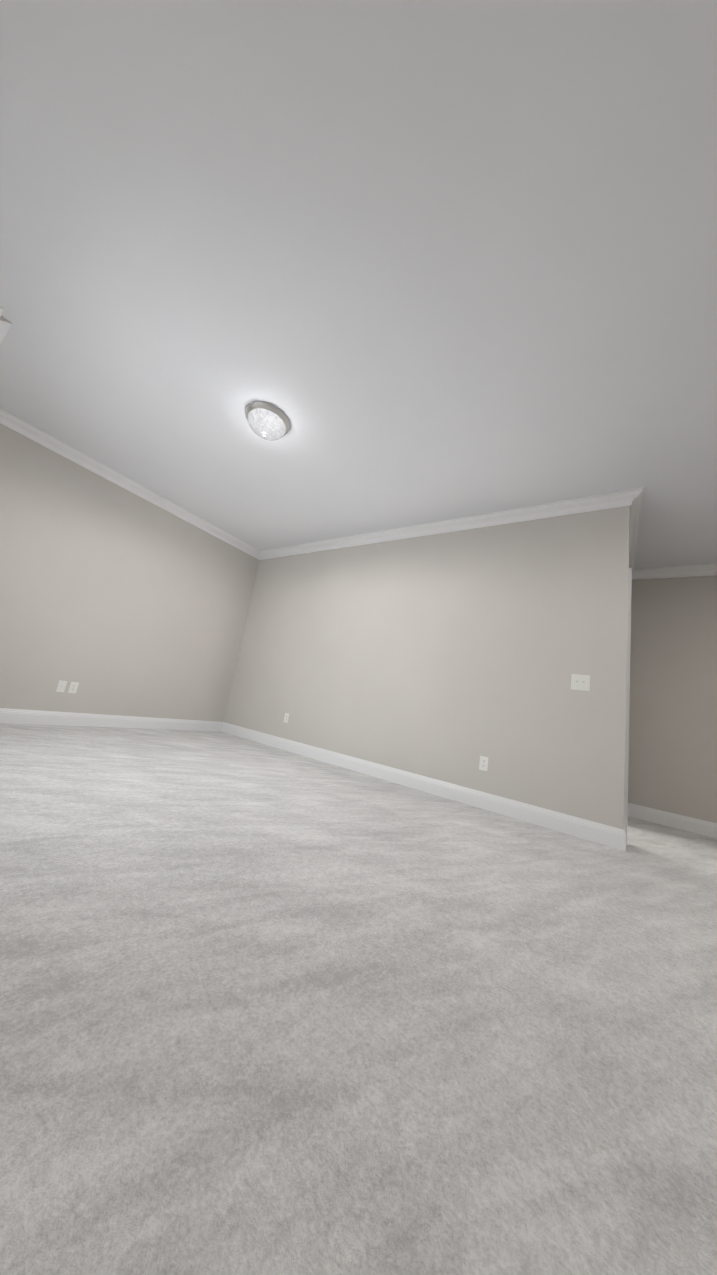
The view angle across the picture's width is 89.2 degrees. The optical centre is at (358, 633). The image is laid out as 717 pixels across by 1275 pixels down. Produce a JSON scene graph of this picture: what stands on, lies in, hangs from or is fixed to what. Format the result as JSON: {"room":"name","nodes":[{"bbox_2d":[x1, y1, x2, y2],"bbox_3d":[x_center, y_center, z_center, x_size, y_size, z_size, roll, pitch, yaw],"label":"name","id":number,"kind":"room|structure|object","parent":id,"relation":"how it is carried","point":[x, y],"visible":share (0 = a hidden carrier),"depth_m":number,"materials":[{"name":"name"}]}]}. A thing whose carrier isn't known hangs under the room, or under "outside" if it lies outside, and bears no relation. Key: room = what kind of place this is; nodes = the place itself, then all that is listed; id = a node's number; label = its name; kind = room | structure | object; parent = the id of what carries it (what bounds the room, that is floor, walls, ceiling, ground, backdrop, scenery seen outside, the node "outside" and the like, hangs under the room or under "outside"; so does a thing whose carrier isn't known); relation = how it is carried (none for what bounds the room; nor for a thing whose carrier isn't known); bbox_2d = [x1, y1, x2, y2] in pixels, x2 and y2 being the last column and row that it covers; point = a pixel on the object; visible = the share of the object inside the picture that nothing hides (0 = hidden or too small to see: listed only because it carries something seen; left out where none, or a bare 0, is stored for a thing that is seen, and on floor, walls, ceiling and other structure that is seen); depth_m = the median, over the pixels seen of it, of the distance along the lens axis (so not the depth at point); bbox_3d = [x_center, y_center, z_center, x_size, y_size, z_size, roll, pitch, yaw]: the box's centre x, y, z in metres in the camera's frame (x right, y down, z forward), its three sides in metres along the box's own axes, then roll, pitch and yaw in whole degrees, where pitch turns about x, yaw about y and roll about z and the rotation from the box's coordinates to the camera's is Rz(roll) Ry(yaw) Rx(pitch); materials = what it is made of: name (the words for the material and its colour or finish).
{"room":"empty living room","nodes":[
{"label":"empty living room","id":0,"kind":"room"},
{"bbox_2d":[0,316,11,323],"bbox_3d":[-2.462,-1.937,2.104,0.010,0.340,0.606,1,-13,35],"label":"wall","id":1,"kind":"structure","parent":0,"point":[2,318],"depth_m":2.35,"materials":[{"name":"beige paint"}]},
{"bbox_2d":[0,305,3,316],"bbox_3d":[-2.392,-2.047,2.112,0.090,0.100,0.462,1,-13,35],"label":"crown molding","id":2,"kind":"structure","parent":1,"relation":"attached to","point":[1,308],"depth_m":2.28,"materials":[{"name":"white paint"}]},
{"bbox_2d":[0,320,11,343],"bbox_3d":[-3.008,-1.950,2.491,1.327,0.340,0.606,1,-13,35],"label":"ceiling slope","id":3,"kind":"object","parent":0,"point":[4,327],"visible":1,"depth_m":2.42,"materials":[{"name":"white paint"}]},
{"bbox_2d":[0,424,259,721],"bbox_3d":[-2.848,-0.385,4.023,0.120,2.740,3.987,1,-13,35],"label":"wall","id":4,"kind":"structure","parent":0,"point":[115,599],"depth_m":4.01,"materials":[{"name":"beige paint"}]},
{"bbox_2d":[56,680,66,691],"bbox_3d":[-3.020,0.539,3.698,0.013,0.115,0.070,1,-13,35],"label":"outlet","id":5,"kind":"object","parent":4,"relation":"attached to","point":[61,685],"visible":1,"depth_m":3.70,"materials":[{"name":"white plastic"}]},
{"bbox_2d":[68,682,78,693],"bbox_3d":[-2.965,0.565,3.781,0.008,0.115,0.070,1,-13,35],"label":"electrical outlet","id":6,"kind":"object","parent":4,"relation":"attached to","point":[73,687],"visible":1,"depth_m":3.78,"materials":[{"name":"white plastic"}]},
{"bbox_2d":[0,708,223,730],"bbox_3d":[-3.033,0.865,3.690,0.015,0.133,3.810,1,-13,35],"label":"baseboard","id":7,"kind":"structure","parent":4,"relation":"attached to","point":[7,715],"depth_m":3.96,"materials":[{"name":"white paint"}]},
{"bbox_2d":[0,407,259,556],"bbox_3d":[-2.447,-1.615,4.364,0.090,0.100,3.131,1,-13,35],"label":"crown molding","id":8,"kind":"structure","parent":4,"relation":"attached to","point":[7,419],"depth_m":3.99,"materials":[{"name":"white paint"}]},
{"bbox_2d":[0,723,716,1274],"bbox_3d":[0.386,1.261,2.237,7.887,0.100,6.164,1,-13,35],"label":"floor","id":9,"kind":"structure","parent":0,"point":[264,1009],"depth_m":0.80,"materials":[{"name":"carpet"}]},
{"bbox_2d":[0,0,716,568],"bbox_3d":[0.826,-1.496,2.760,7.527,0.100,5.844,1,-13,35],"label":"ceiling","id":10,"kind":"structure","parent":0,"point":[406,262],"depth_m":1.71,"materials":[{"name":"white paint"}]},
{"bbox_2d":[245,401,289,440],"bbox_3d":[-0.722,-1.597,2.833,0.346,0.168,0.346,1,-13,35],"label":"dome light fixture","id":11,"kind":"object","parent":10,"relation":"attached to","point":[268,421],"visible":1,"depth_m":2.75,"materials":[{"name":"white glass"}]},
{"bbox_2d":[223,506,629,829],"bbox_3d":[0.180,0.141,4.173,4.667,2.740,0.120,1,-13,35],"label":"wall","id":12,"kind":"structure","parent":0,"point":[451,657],"depth_m":3.50,"materials":[{"name":"beige paint"}]},
{"bbox_2d":[284,713,288,722],"bbox_3d":[-0.908,1.064,4.568,0.070,0.115,0.008,1,-13,35],"label":"outlet","id":13,"kind":"object","parent":12,"relation":"attached to","point":[286,716],"visible":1,"depth_m":4.56,"materials":[{"name":"white plastic"}]},
{"bbox_2d":[220,722,625,850],"bbox_3d":[-0.059,1.387,3.867,4.682,0.133,0.015,1,-13,35],"label":"baseboard","id":14,"kind":"structure","parent":12,"relation":"attached to","point":[604,834],"depth_m":3.20,"materials":[{"name":"white paint"}]},
{"bbox_2d":[256,487,643,559],"bbox_3d":[0.368,-1.163,4.314,4.757,0.100,0.090,1,-13,35],"label":"crown molding","id":15,"kind":"structure","parent":12,"relation":"attached to","point":[632,499],"depth_m":3.69,"materials":[{"name":"white paint"}]},
{"bbox_2d":[479,756,487,770],"bbox_3d":[1.085,1.128,3.150,0.070,0.115,0.008,1,-13,35],"label":"outlet","id":16,"kind":"object","parent":12,"relation":"attached to","point":[483,764],"visible":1,"depth_m":3.15,"materials":[{"name":"white plastic"}]},
{"bbox_2d":[571,674,589,690],"bbox_3d":[1.767,0.390,2.894,0.127,0.125,0.020,1,-13,35],"label":"toggle light switch","id":17,"kind":"object","parent":12,"relation":"attached to","point":[580,682],"visible":1,"depth_m":2.90,"materials":[{"name":"white plastic"}]},
{"bbox_2d":[629,505,641,576],"bbox_3d":[2.741,-0.907,3.633,0.090,0.100,1.590,1,-13,35],"label":"crown molding","id":18,"kind":"structure","parent":12,"relation":"attached to","point":[635,513],"depth_m":3.48,"materials":[{"name":"white paint"}]},
{"bbox_2d":[628,575,716,822],"bbox_3d":[4.145,0.636,3.377,2.740,2.740,0.120,1,-13,35],"label":"wall","id":19,"kind":"structure","parent":0,"point":[672,765],"depth_m":3.86,"materials":[{"name":"beige paint"}]},
{"bbox_2d":[628,803,716,837],"bbox_3d":[3.838,1.880,3.119,2.590,0.133,0.015,1,-13,35],"label":"baseboard","id":20,"kind":"structure","parent":19,"relation":"attached to","point":[686,823],"depth_m":3.61,"materials":[{"name":"white paint"}]},
{"bbox_2d":[632,564,716,579],"bbox_3d":[4.210,-0.671,3.606,2.530,0.100,0.090,1,-13,35],"label":"crown molding","id":21,"kind":"structure","parent":19,"relation":"attached to","point":[704,569],"depth_m":4.06,"materials":[{"name":"white paint"}]},
{"bbox_3d":[2.539,0.412,3.579,0.123,2.740,1.697,1,-13,35],"label":"wall","id":22,"kind":"structure","parent":0,"visible":0},
{"bbox_2d":[624,568,631,845],"bbox_3d":[2.338,0.618,3.282,0.148,2.163,0.996,1,-13,35],"label":"door frame","id":23,"kind":"structure","parent":22,"relation":"attached to","point":[627,703],"depth_m":2.84,"materials":[{"name":"white paint"}]}
]}

